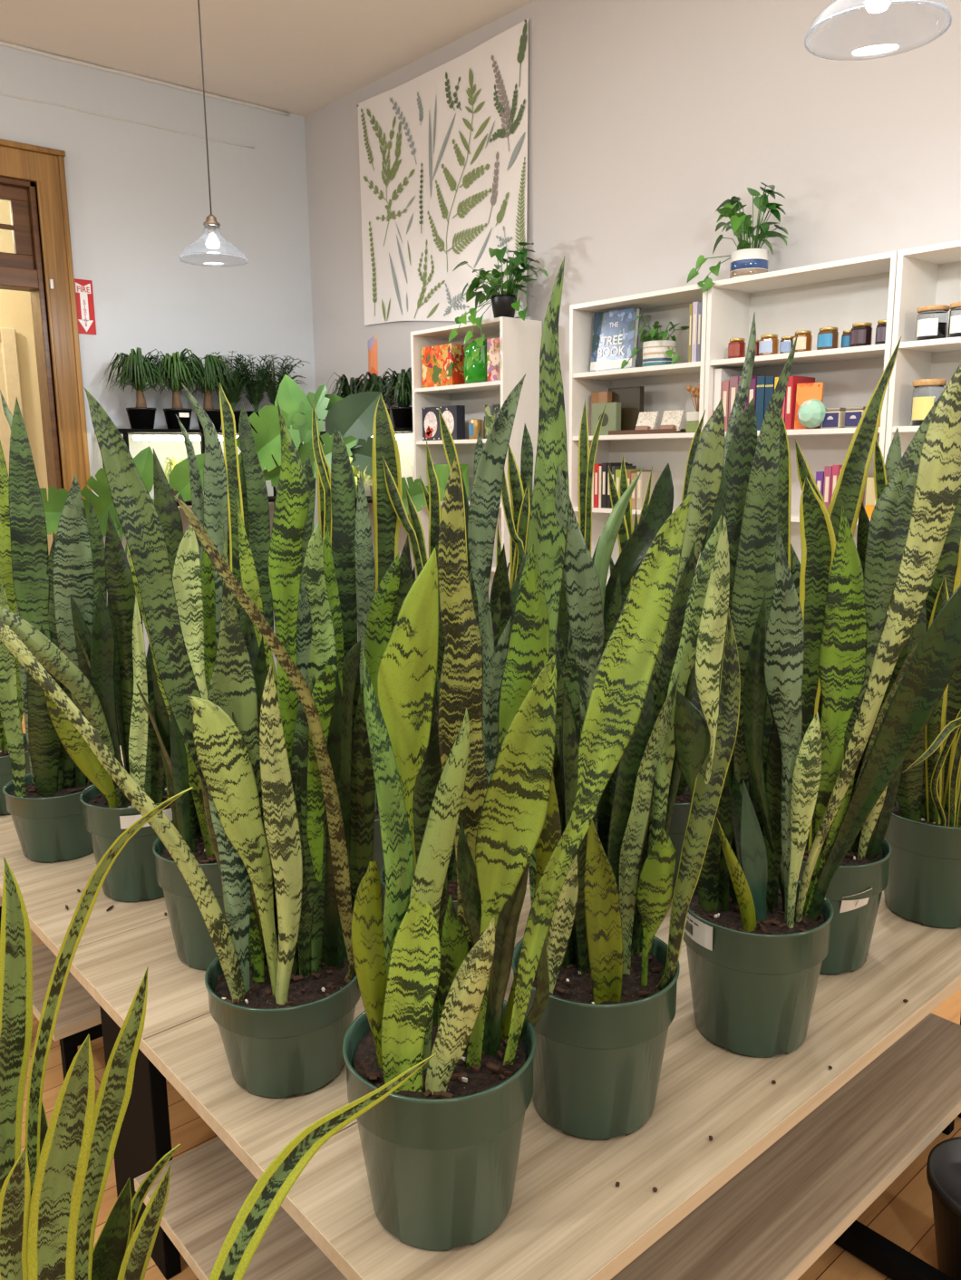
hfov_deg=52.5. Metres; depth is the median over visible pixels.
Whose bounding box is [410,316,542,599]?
bookcase
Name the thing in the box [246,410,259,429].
pot
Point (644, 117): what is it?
wall
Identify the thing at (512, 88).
print
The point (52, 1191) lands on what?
potted snake plant
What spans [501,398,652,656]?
potted snake plant
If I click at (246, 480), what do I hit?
potted snake plant
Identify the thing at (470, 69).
print
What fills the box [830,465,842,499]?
book
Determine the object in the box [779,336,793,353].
jam jar
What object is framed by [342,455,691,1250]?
potted snake plant
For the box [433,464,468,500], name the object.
gift box
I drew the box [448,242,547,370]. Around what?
pothos
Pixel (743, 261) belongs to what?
pot
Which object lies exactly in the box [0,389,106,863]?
potted snake plant
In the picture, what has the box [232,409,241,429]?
pot
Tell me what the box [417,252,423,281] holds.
print
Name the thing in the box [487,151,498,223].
print
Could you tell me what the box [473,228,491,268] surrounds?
print
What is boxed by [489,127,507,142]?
print
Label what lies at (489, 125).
print
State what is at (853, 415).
candle tin
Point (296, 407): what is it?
monstera
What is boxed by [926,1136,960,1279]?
trash can
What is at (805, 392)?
book
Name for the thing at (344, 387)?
potted houseplant
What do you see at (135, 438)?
light
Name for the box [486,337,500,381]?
gift box
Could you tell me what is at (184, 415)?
pot
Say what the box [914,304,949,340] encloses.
storage jar
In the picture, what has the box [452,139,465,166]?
print
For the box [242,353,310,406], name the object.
potted palm
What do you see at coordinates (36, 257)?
door frame
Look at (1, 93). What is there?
trim
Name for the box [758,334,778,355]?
jam jar
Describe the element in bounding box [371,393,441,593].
potted snake plant
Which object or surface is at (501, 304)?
pot
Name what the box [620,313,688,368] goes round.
pothos
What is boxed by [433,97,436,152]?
print
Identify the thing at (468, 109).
print
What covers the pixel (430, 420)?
print
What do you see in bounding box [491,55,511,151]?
print
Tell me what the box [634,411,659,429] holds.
card
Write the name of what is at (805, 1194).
bench
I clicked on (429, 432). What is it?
print
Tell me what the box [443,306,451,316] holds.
print
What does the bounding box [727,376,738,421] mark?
book
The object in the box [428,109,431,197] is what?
print
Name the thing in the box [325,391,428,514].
monstera
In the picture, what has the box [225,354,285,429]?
potted palm
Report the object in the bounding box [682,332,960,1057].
potted snake plant
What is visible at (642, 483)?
book
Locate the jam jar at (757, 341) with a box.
[755,339,759,356]
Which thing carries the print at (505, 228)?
attached to the tapestry
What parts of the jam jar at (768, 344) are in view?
lid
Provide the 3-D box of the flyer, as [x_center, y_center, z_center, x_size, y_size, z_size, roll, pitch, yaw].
[-0.660,-1.743,6.103,0.150,0.370,0.016,9,15,43]
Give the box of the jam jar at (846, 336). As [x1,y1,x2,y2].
[841,329,851,348]
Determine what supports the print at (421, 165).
attached to the tapestry
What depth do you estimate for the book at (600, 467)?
4.52 m
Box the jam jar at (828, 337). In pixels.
[816,327,838,349]
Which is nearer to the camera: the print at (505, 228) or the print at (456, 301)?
the print at (505, 228)
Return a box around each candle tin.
[821,407,845,428]
[843,406,865,427]
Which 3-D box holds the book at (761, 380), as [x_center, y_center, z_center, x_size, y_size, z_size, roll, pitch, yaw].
[1.161,-0.943,3.890,0.161,0.208,0.035,-10,14,-40]
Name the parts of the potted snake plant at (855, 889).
pot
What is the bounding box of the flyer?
[368,334,378,376]
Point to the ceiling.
(297, 57)
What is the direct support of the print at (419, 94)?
attached to the tapestry
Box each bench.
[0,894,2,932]
[31,943,102,1080]
[134,1012,960,1279]
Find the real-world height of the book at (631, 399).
0.214 m
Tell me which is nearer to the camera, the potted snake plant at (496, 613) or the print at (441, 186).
the potted snake plant at (496, 613)
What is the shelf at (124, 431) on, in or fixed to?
attached to the plant stand at (124, 431)
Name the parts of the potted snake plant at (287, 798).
pot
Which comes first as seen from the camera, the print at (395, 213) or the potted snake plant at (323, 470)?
the potted snake plant at (323, 470)
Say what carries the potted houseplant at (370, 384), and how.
on the plant stand at (396, 430)
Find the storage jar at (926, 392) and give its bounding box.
[910,378,946,426]
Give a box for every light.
[133,436,238,440]
[371,434,409,439]
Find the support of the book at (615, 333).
on the bookcase at (665, 385)
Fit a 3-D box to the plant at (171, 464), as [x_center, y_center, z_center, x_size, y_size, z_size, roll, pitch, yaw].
[-1.811,-0.969,5.837,0.214,0.272,0.204,-2,11,-8]
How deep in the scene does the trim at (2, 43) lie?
5.61 m
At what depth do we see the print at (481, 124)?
5.11 m
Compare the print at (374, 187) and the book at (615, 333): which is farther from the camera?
the print at (374, 187)
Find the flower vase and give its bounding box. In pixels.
[685,383,699,432]
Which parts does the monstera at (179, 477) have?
stem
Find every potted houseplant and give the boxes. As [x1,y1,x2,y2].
[326,372,368,397]
[349,371,397,414]
[375,367,412,427]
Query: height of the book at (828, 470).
0.190 m
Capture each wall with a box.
[0,45,318,658]
[0,289,52,553]
[304,0,960,641]
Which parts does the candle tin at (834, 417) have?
lid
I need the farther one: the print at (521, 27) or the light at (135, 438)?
the light at (135, 438)
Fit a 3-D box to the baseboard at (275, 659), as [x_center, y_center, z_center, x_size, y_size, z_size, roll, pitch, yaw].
[-1.708,0.247,6.486,1.550,0.140,0.012,-10,14,-40]
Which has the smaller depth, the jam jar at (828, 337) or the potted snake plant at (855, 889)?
the potted snake plant at (855, 889)
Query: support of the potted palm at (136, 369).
on the plant stand at (124, 431)
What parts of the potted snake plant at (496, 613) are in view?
pot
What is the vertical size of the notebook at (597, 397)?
0.200 m
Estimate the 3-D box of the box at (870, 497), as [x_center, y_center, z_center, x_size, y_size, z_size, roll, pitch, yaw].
[1.455,-0.523,3.587,0.060,0.150,0.044,-10,14,-40]
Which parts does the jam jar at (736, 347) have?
lid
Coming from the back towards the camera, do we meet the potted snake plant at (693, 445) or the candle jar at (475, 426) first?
the candle jar at (475, 426)
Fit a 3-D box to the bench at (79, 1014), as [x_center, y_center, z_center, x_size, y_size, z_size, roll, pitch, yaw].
[-0.527,0.868,2.851,1.515,0.245,0.435,-10,14,-40]
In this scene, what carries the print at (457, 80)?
attached to the tapestry
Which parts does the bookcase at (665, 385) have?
panel, shelf, shelf, shelf, panel, panel, panel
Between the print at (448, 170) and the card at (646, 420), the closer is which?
the card at (646, 420)
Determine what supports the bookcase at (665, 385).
on the floor
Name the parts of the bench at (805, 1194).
foot rail, leg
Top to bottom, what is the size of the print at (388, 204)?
0.254 m
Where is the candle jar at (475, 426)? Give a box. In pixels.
[468,419,482,439]
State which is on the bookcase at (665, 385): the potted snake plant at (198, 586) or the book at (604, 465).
the book at (604, 465)
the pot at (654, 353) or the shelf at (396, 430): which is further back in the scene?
the shelf at (396, 430)
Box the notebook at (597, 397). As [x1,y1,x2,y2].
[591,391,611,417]
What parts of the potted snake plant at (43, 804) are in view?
pot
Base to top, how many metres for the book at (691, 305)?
0.235 m
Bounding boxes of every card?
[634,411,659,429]
[659,409,685,431]
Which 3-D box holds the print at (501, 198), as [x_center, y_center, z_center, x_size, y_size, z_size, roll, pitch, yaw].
[0.112,-2.241,5.068,0.003,0.148,0.110,-9,13,-37]
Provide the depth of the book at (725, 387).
3.96 m
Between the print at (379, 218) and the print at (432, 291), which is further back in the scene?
the print at (379, 218)
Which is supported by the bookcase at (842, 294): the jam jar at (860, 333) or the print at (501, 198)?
the jam jar at (860, 333)
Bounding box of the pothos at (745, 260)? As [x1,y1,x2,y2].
[686,182,788,292]
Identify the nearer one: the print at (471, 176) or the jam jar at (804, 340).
the jam jar at (804, 340)
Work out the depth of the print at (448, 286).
5.47 m
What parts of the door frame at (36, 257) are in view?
transom glass, transom sash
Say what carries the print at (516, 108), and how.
attached to the tapestry
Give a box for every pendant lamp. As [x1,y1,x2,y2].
[178,0,248,266]
[804,0,951,60]
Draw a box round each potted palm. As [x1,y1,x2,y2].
[100,347,176,428]
[146,348,209,429]
[170,353,242,429]
[199,350,261,429]
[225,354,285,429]
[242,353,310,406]
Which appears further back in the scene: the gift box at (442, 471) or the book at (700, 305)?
the gift box at (442, 471)
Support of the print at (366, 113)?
on the tapestry
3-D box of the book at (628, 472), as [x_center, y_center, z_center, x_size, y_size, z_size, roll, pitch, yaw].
[0.723,-0.688,4.444,0.151,0.170,0.023,-10,14,-40]
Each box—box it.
[421,343,466,387]
[422,405,465,440]
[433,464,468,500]
[484,404,500,438]
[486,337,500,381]
[591,402,620,436]
[864,476,875,518]
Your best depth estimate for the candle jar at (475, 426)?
5.19 m
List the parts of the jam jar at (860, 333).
lid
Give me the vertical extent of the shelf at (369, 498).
0.020 m
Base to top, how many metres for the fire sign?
0.300 m
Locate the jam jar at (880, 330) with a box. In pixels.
[874,319,886,344]
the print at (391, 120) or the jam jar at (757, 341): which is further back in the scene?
the print at (391, 120)
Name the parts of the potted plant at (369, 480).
pot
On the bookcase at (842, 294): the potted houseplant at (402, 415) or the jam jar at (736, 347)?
the jam jar at (736, 347)
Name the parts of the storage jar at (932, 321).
lid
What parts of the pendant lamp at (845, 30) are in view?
bulb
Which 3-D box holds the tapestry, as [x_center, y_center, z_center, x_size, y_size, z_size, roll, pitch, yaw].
[-0.252,-2.460,5.448,0.023,1.394,1.480,-10,14,-40]
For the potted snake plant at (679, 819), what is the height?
0.820 m
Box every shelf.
[94,428,257,435]
[175,495,275,505]
[319,427,413,435]
[355,495,372,503]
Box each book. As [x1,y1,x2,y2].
[590,306,640,371]
[591,465,594,507]
[593,464,601,507]
[598,465,601,507]
[601,462,628,507]
[606,463,632,507]
[608,386,644,430]
[610,465,636,507]
[615,468,641,491]
[626,470,650,486]
[630,473,637,509]
[636,471,662,509]
[688,303,692,362]
[691,301,699,361]
[696,301,702,361]
[713,368,742,412]
[721,380,729,431]
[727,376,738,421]
[738,375,756,409]
[746,378,756,409]
[755,376,766,430]
[764,375,779,414]
[774,377,779,389]
[779,375,805,423]
[784,376,814,429]
[794,382,824,429]
[815,471,824,496]
[823,465,832,509]
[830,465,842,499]
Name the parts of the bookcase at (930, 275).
shelf, panel, shelf, panel, panel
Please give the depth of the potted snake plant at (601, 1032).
1.40 m
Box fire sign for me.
[74,278,96,334]
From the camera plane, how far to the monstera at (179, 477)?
4.97 m
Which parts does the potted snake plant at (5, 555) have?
pot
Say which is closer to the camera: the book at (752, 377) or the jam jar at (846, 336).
the jam jar at (846, 336)
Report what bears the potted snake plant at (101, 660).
on the display table
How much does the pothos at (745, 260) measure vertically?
0.412 m
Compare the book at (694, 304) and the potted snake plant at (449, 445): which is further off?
the book at (694, 304)
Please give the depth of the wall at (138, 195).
5.87 m
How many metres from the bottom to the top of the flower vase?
0.204 m
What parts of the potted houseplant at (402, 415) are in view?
pot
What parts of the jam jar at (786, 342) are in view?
lid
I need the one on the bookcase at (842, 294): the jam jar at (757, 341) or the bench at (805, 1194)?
the jam jar at (757, 341)
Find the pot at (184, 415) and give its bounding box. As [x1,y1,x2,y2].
[162,407,192,429]
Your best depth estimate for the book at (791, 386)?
3.75 m
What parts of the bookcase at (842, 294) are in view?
panel, shelf, panel, shelf, panel, shelf, panel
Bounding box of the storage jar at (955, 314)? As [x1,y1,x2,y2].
[947,301,960,337]
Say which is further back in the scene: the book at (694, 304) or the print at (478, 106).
the print at (478, 106)
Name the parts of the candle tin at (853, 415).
lid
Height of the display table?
0.520 m
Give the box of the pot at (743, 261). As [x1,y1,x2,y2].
[730,248,768,278]
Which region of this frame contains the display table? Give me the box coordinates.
[0,745,960,1279]
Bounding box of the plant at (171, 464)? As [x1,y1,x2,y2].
[162,455,184,501]
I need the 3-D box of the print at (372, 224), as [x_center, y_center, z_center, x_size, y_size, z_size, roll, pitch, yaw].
[-0.660,-2.275,5.967,0.006,0.556,0.059,-10,14,-40]
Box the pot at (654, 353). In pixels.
[642,339,676,367]
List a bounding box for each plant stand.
[94,428,302,630]
[319,427,413,512]
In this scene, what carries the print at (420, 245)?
attached to the tapestry
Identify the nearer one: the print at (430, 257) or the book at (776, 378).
the book at (776, 378)
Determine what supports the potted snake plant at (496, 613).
on the display table
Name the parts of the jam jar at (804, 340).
lid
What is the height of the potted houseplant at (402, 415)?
0.352 m
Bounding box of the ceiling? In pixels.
[0,0,534,116]
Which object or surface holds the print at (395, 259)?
attached to the tapestry
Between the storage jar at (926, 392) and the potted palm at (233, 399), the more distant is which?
the potted palm at (233, 399)
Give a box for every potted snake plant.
[0,387,375,1098]
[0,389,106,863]
[0,440,30,814]
[0,473,174,901]
[0,786,436,1279]
[126,382,277,970]
[219,382,273,630]
[240,400,333,653]
[296,428,384,914]
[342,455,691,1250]
[364,373,580,913]
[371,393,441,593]
[432,408,523,663]
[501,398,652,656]
[511,256,740,1140]
[520,313,756,736]
[609,557,773,898]
[681,409,705,502]
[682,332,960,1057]
[778,336,947,975]
[873,427,960,929]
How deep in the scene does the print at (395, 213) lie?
5.71 m
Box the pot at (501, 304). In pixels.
[490,294,516,318]
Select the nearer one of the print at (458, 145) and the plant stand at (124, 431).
the print at (458, 145)
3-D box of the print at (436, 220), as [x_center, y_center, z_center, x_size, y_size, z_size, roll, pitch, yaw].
[-0.244,-2.289,5.474,0.004,0.258,0.172,-9,14,-38]
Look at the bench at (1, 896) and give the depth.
2.85 m
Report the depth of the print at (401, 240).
5.74 m
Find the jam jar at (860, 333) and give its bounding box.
[849,322,872,347]
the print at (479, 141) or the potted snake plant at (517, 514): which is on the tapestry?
the print at (479, 141)
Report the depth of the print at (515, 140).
4.94 m
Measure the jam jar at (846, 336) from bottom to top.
0.067 m
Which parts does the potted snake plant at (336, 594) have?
pot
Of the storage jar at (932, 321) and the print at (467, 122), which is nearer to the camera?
the storage jar at (932, 321)
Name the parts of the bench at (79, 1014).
leg, rail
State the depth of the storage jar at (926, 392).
3.35 m
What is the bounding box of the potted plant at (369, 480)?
[361,464,372,498]
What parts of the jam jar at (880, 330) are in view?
lid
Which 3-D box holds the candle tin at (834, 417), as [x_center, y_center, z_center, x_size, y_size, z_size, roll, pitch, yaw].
[1.326,-0.829,3.642,0.072,0.074,0.072,-10,14,-40]
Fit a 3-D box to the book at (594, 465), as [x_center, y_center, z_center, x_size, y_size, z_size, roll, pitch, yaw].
[0.580,-0.728,4.601,0.151,0.195,0.011,-10,14,-40]
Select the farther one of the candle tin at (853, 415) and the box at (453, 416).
the box at (453, 416)
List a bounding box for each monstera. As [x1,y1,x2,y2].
[39,446,204,745]
[236,374,357,535]
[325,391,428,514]
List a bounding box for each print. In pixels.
[360,107,373,168]
[363,175,386,200]
[366,108,389,185]
[368,221,376,315]
[376,214,390,221]
[381,299,385,320]
[383,199,394,244]
[386,120,401,186]
[386,298,390,320]
[387,116,395,151]
[388,252,402,314]
[389,97,416,163]
[390,168,414,201]
[390,208,407,219]
[396,235,407,282]
[406,213,413,232]
[414,239,426,317]
[416,91,422,121]
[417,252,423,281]
[418,163,423,233]
[421,280,444,305]
[424,410,454,436]
[425,426,433,438]
[426,211,446,252]
[426,254,434,283]
[426,302,438,318]
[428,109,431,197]
[432,112,455,178]
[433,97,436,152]
[435,179,448,223]
[441,164,455,191]
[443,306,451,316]
[445,71,455,110]
[445,283,451,306]
[446,69,475,271]
[446,223,487,253]
[450,291,465,307]
[451,303,469,310]
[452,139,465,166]
[452,188,491,218]
[453,76,461,110]
[458,130,470,154]
[459,164,489,188]
[462,117,473,131]
[465,106,472,113]
[468,67,472,88]
[470,133,487,164]
[472,88,480,99]
[473,101,484,113]
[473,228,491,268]
[474,116,489,138]
[484,120,494,147]
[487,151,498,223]
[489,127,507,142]
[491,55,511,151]
[493,84,504,116]
[495,192,508,224]
[503,226,508,256]
[506,132,524,169]
[507,83,517,126]
[507,99,525,135]
[514,156,525,252]
[516,21,526,87]
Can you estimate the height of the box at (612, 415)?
0.145 m
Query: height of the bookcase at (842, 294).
2.175 m
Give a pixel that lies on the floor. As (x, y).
(903, 1214)
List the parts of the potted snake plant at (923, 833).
pot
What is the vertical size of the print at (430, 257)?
0.161 m
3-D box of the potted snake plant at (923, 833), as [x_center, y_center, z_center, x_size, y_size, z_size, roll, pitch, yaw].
[0.961,0.081,2.025,0.278,1.026,0.255,-2,11,-8]
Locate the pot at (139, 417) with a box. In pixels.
[126,407,155,428]
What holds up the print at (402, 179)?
attached to the tapestry
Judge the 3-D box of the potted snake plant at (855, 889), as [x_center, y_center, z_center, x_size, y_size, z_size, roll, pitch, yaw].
[0.668,0.039,1.831,0.260,1.186,0.250,10,15,43]
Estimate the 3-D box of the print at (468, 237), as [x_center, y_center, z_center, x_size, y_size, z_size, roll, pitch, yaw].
[-0.075,-2.175,5.300,0.005,0.127,0.330,-11,15,-43]
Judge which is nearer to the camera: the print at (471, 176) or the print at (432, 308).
the print at (471, 176)
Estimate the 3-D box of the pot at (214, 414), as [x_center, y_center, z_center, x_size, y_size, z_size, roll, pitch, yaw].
[-1.639,-1.332,5.894,0.166,0.120,0.166,-3,11,-10]
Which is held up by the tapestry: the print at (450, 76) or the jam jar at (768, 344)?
the print at (450, 76)
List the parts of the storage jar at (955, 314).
lid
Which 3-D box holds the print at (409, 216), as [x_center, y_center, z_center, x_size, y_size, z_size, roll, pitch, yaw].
[-0.411,-2.414,5.647,0.001,0.105,0.070,-11,15,-43]
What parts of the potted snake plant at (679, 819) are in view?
pot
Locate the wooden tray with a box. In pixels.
[608,428,686,435]
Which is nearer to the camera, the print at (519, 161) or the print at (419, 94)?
the print at (519, 161)
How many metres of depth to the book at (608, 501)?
4.49 m
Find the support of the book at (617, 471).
on the bookcase at (665, 385)
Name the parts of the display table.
leg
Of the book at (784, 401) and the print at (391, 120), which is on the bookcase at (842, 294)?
the book at (784, 401)
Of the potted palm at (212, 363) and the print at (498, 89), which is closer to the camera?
the print at (498, 89)
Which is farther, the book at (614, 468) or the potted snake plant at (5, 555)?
the book at (614, 468)
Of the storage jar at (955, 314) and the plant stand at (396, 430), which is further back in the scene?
the plant stand at (396, 430)
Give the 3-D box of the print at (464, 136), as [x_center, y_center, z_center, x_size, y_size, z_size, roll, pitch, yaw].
[-0.086,-2.666,5.217,0.001,0.138,0.090,-10,14,-41]
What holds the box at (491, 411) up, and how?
on the bookcase at (519, 339)
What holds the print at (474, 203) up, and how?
attached to the tapestry
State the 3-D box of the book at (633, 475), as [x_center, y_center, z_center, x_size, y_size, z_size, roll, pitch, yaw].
[0.743,-0.679,4.422,0.151,0.160,0.029,-10,14,-40]
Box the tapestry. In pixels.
[356,18,528,325]
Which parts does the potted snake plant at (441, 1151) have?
pot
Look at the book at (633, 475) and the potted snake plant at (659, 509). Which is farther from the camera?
the book at (633, 475)
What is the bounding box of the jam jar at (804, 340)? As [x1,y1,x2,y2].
[792,330,812,352]
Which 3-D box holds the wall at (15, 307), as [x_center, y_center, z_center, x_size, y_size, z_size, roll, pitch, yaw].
[-4.031,-1.486,6.479,5.700,3.600,0.100,-10,14,-40]
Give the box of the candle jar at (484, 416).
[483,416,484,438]
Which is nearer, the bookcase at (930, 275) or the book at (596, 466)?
the bookcase at (930, 275)
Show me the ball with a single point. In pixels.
(811, 413)
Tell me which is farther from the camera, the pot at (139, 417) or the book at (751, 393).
the pot at (139, 417)
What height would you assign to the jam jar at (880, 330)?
0.084 m
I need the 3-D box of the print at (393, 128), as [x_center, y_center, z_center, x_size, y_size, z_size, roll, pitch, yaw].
[-0.506,-2.826,5.670,0.004,0.331,0.153,-11,15,-43]
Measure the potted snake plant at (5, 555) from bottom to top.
1.037 m
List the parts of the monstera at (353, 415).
stem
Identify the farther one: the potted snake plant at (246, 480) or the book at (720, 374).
the book at (720, 374)
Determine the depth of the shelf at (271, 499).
6.07 m
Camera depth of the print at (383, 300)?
5.94 m
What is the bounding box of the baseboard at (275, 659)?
[273,658,277,676]
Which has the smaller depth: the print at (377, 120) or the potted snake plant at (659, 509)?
the potted snake plant at (659, 509)
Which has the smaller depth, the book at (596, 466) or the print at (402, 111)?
the book at (596, 466)
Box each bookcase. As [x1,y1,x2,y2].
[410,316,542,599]
[568,282,707,586]
[699,250,897,562]
[883,240,960,613]
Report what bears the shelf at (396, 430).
attached to the plant stand at (396, 430)
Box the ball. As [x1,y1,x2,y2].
[796,398,825,428]
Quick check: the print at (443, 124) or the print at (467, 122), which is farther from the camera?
the print at (443, 124)
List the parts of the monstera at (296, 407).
stem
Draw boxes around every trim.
[0,39,289,116]
[0,92,254,148]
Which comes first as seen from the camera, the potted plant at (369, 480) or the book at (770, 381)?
the book at (770, 381)
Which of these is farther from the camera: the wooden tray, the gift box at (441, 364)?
the gift box at (441, 364)
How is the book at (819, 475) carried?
on the bookcase at (842, 294)
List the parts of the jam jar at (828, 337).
lid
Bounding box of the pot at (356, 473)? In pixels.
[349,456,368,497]
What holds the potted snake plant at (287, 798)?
on the display table
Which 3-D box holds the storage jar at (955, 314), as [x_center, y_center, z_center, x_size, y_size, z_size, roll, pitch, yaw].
[1.624,-1.070,3.264,0.102,0.112,0.102,-10,14,-40]
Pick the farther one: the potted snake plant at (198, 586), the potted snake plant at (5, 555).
the potted snake plant at (5, 555)
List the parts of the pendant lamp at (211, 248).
cord, lamp shade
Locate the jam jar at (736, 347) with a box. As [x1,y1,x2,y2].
[727,338,746,358]
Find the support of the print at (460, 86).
attached to the tapestry
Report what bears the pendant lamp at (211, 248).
hanging from the ceiling
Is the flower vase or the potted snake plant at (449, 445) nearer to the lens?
the potted snake plant at (449, 445)
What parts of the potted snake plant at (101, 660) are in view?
pot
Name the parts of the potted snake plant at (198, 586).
pot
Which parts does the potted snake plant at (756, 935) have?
pot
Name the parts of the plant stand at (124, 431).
post, post, post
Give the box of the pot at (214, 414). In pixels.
[195,408,221,429]
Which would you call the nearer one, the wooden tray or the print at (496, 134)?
the wooden tray
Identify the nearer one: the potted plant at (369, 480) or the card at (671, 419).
the card at (671, 419)
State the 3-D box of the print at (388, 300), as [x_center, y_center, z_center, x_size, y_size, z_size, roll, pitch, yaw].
[-0.557,-2.001,5.898,0.001,0.129,0.055,-8,13,-35]
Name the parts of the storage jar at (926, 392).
lid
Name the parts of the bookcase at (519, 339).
panel, shelf, panel, shelf, shelf, shelf, panel, panel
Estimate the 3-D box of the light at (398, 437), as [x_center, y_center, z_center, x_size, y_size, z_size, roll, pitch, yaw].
[-0.656,-1.216,5.872,0.028,0.028,0.720,-10,14,-40]
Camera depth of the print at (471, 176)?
5.20 m
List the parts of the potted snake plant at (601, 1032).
pot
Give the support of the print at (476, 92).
attached to the tapestry
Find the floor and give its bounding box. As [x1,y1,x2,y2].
[20,715,960,1279]
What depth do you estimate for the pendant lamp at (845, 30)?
2.27 m
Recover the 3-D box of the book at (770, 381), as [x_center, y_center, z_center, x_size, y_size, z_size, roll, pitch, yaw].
[1.187,-0.937,3.861,0.161,0.206,0.036,-10,14,-40]
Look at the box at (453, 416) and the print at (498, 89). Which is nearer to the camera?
the print at (498, 89)
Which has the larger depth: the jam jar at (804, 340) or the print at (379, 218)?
the print at (379, 218)
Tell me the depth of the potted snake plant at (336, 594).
2.05 m
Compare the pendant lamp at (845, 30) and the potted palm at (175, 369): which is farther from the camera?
the potted palm at (175, 369)
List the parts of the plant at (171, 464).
pot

